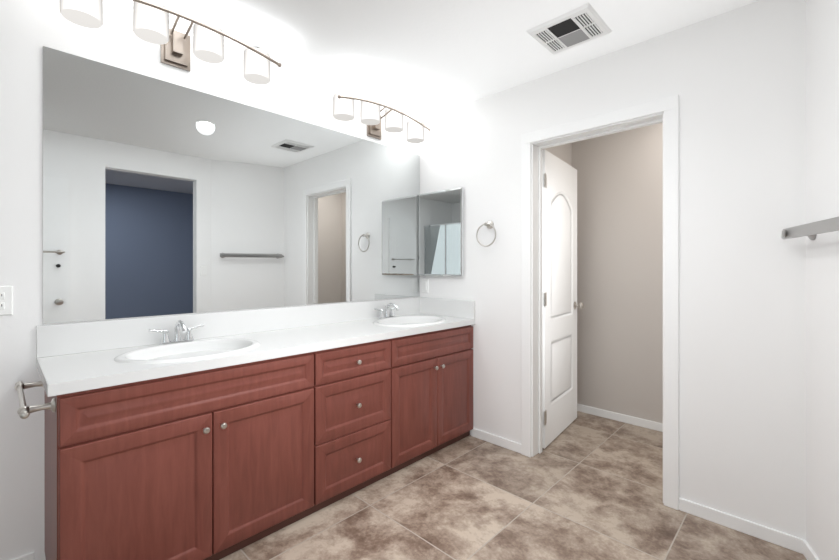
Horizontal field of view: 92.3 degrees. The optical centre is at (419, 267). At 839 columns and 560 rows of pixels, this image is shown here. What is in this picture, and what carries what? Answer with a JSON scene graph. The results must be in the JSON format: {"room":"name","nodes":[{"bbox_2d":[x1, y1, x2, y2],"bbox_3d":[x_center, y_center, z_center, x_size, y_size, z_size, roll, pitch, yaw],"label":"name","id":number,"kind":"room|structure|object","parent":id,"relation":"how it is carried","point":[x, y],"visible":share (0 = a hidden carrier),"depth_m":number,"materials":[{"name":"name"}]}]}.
{"room":"bathroom","nodes":[
{"label":"bathroom","id":0,"kind":"room"},
{"bbox_2d":[0,0,419,559],"bbox_3d":[-1.288,0.005,2.067,0.120,2.450,3.840,0,0,44],"label":"wall","id":1,"kind":"structure","parent":0,"point":[29,29],"depth_m":1.66,"materials":[{"name":"white paint"}]},
{"bbox_2d":[0,286,12,315],"bbox_3d":[-1.657,0.130,1.589,0.008,0.118,0.075,0,0,44],"label":"outlet","id":2,"kind":"object","parent":1,"relation":"attached to","point":[6,300],"visible":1,"depth_m":1.60,"materials":[{"name":"white plastic"}]},
{"bbox_2d":[11,551,34,559],"bbox_3d":[-2.026,1.199,1.202,0.012,0.062,1.270,0,0,44],"label":"baseboard","id":3,"kind":"structure","parent":1,"relation":"attached to","point":[30,556],"depth_m":1.64,"materials":[{"name":"white wood"}]},
{"bbox_2d":[60,0,280,84],"bbox_3d":[-1.168,-1.134,1.972,0.183,0.238,0.964,0,0,44],"label":"sconce","id":4,"kind":"object","parent":1,"relation":"attached to","point":[150,21],"visible":1,"depth_m":1.99,"materials":[{"name":"white glass"}]},
{"bbox_2d":[333,90,430,142],"bbox_3d":[-0.272,-1.079,2.907,0.183,0.238,0.870,0,0,44],"label":"sconce","id":5,"kind":"object","parent":1,"relation":"attached to","point":[343,110],"visible":1,"depth_m":2.85,"materials":[{"name":"white glass"}]},
{"bbox_2d":[419,187,463,275],"bbox_3d":[0.162,-0.270,3.148,0.448,0.660,0.028,0,0,44],"label":"medicine cabinet","id":6,"kind":"object","parent":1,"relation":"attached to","point":[441,233],"visible":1,"depth_m":3.11,"materials":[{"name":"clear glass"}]},
{"bbox_2d":[107,0,759,119],"bbox_3d":[0.916,-1.270,0.680,5.220,0.100,4.890,0,0,44],"label":"ceiling","id":7,"kind":"structure","parent":0,"point":[419,59],"depth_m":2.13,"materials":[{"name":"white paint"}]},
{"bbox_2d":[526,3,611,53],"bbox_3d":[0.770,-1.211,2.074,0.320,0.016,0.310,0,0,44],"label":"ceiling vent","id":8,"kind":"object","parent":7,"relation":"in","point":[585,23],"visible":1,"depth_m":2.05,"materials":[{"name":"white plastic"}]},
{"bbox_2d":[220,411,806,559],"bbox_3d":[0.916,1.280,0.680,5.220,0.100,4.890,0,0,44],"label":"floor","id":9,"kind":"structure","parent":0,"point":[584,486],"depth_m":2.01,"materials":[{"name":"tile"}]},
{"bbox_2d":[14,297,474,559],"bbox_3d":[-0.605,0.734,2.268,0.582,0.992,2.358,0,0,44],"label":"bathroom vanity","id":10,"kind":"object","parent":9,"relation":"on","point":[211,436],"visible":1,"depth_m":1.78,"materials":[{"name":"brown wood"}]},
{"bbox_2d":[147,320,203,345],"bbox_3d":[-1.155,0.311,1.946,0.150,0.116,0.245,0,0,44],"label":"faucet","id":11,"kind":"object","parent":10,"relation":"on","point":[188,340],"depth_m":1.96,"materials":[{"name":"silver metal"}]},
{"bbox_2d":[43,46,419,323],"bbox_3d":[-0.785,-0.346,2.498,0.006,1.158,2.269,0,0,44],"label":"mirror","id":12,"kind":"object","parent":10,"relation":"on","point":[160,197],"visible":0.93,"depth_m":2.12,"materials":[{"name":"clear glass"}]},
{"bbox_2d":[373,302,399,319],"bbox_3d":[-0.203,0.311,2.938,0.150,0.116,0.245,0,0,44],"label":"faucet","id":13,"kind":"object","parent":10,"relation":"on","point":[381,310],"depth_m":2.96,"materials":[{"name":"silver metal"}]},
{"bbox_2d":[542,143,571,165],"bbox_3d":[1.003,0.005,3.257,0.120,2.450,1.050,0,0,44],"label":"wall","id":14,"kind":"structure","parent":0,"point":[563,152],"depth_m":3.39,"materials":[{"name":"white paint"}]},
{"bbox_2d":[420,0,805,539],"bbox_3d":[1.883,0.005,1.603,5.100,2.450,0.120,0,0,44],"label":"wall","id":15,"kind":"structure","parent":0,"point":[735,80],"depth_m":1.96,"materials":[{"name":"white paint"}]},
{"bbox_2d":[422,279,428,292],"bbox_3d":[0.044,0.145,3.275,0.072,0.115,0.009,0,0,44],"label":"switch plate","id":16,"kind":"object","parent":15,"relation":"attached to","point":[425,285],"visible":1,"depth_m":3.27,"materials":[{"name":"white plastic"}]},
{"bbox_2d":[476,221,495,246],"bbox_3d":[0.478,-0.242,2.825,0.166,0.187,0.058,0,0,44],"label":"towel ring","id":17,"kind":"object","parent":15,"relation":"attached to","point":[489,224],"visible":1,"depth_m":2.82,"materials":[{"name":"silver metal"}]},
{"bbox_2d":[471,428,520,453],"bbox_3d":[0.531,1.199,2.808,0.410,0.062,0.011,0,0,44],"label":"baseboard","id":18,"kind":"structure","parent":15,"relation":"attached to","point":[508,444],"depth_m":2.79,"materials":[{"name":"white wood"}]},
{"bbox_2d":[521,95,678,509],"bbox_3d":[1.047,0.175,2.404,0.893,2.110,0.158,0,0,44],"label":"door frame","id":19,"kind":"structure","parent":15,"relation":"attached to","point":[665,111],"depth_m":2.33,"materials":[{"name":"white wood"}]},
{"bbox_2d":[542,149,583,448],"bbox_3d":[1.030,0.209,3.026,0.184,2.018,0.728,0,0,44],"label":"door","id":20,"kind":"structure","parent":19,"relation":"attached to","point":[560,305],"depth_m":2.94,"materials":[{"name":"white wood"}]},
{"bbox_2d":[679,498,798,552],"bbox_3d":[1.482,1.199,1.895,0.445,0.062,0.011,0,0,44],"label":"baseboard","id":21,"kind":"structure","parent":15,"relation":"attached to","point":[785,540],"depth_m":1.87,"materials":[{"name":"white wood"}]},
{"bbox_2d":[572,123,662,423],"bbox_3d":[2.050,0.005,2.897,1.890,2.450,0.120,0,0,44],"label":"wall","id":22,"kind":"structure","parent":0,"point":[620,269],"depth_m":3.23,"materials":[{"name":"white paint"}]},
{"bbox_2d":[577,404,662,431],"bbox_3d":[1.962,1.199,2.891,1.770,0.062,0.012,0,0,44],"label":"baseboard","id":23,"kind":"structure","parent":22,"relation":"attached to","point":[632,420],"depth_m":3.22,"materials":[{"name":"white wood"}]},
{"bbox_2d":[806,0,838,559],"bbox_3d":[1.492,0.005,1.375,0.250,2.450,0.750,0,0,44],"label":"wall","id":24,"kind":"structure","parent":0,"point":[822,283],"depth_m":1.59,"materials":[{"name":"white paint"}]},
{"bbox_2d":[799,538,819,559],"bbox_3d":[1.436,1.199,1.325,0.260,0.062,0.899,0,0,44],"label":"baseboard","id":25,"kind":"structure","parent":24,"relation":"attached to","point":[804,548],"depth_m":1.70,"materials":[{"name":"white wood"}]},
{"bbox_2d":[781,217,838,239],"bbox_3d":[1.463,-0.145,1.431,0.099,0.060,0.695,0,0,25],"label":"towel bar","id":26,"kind":"object","parent":24,"relation":"attached to","point":[812,230],"visible":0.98,"depth_m":1.49,"materials":[{"name":"silver metal"}]}
]}

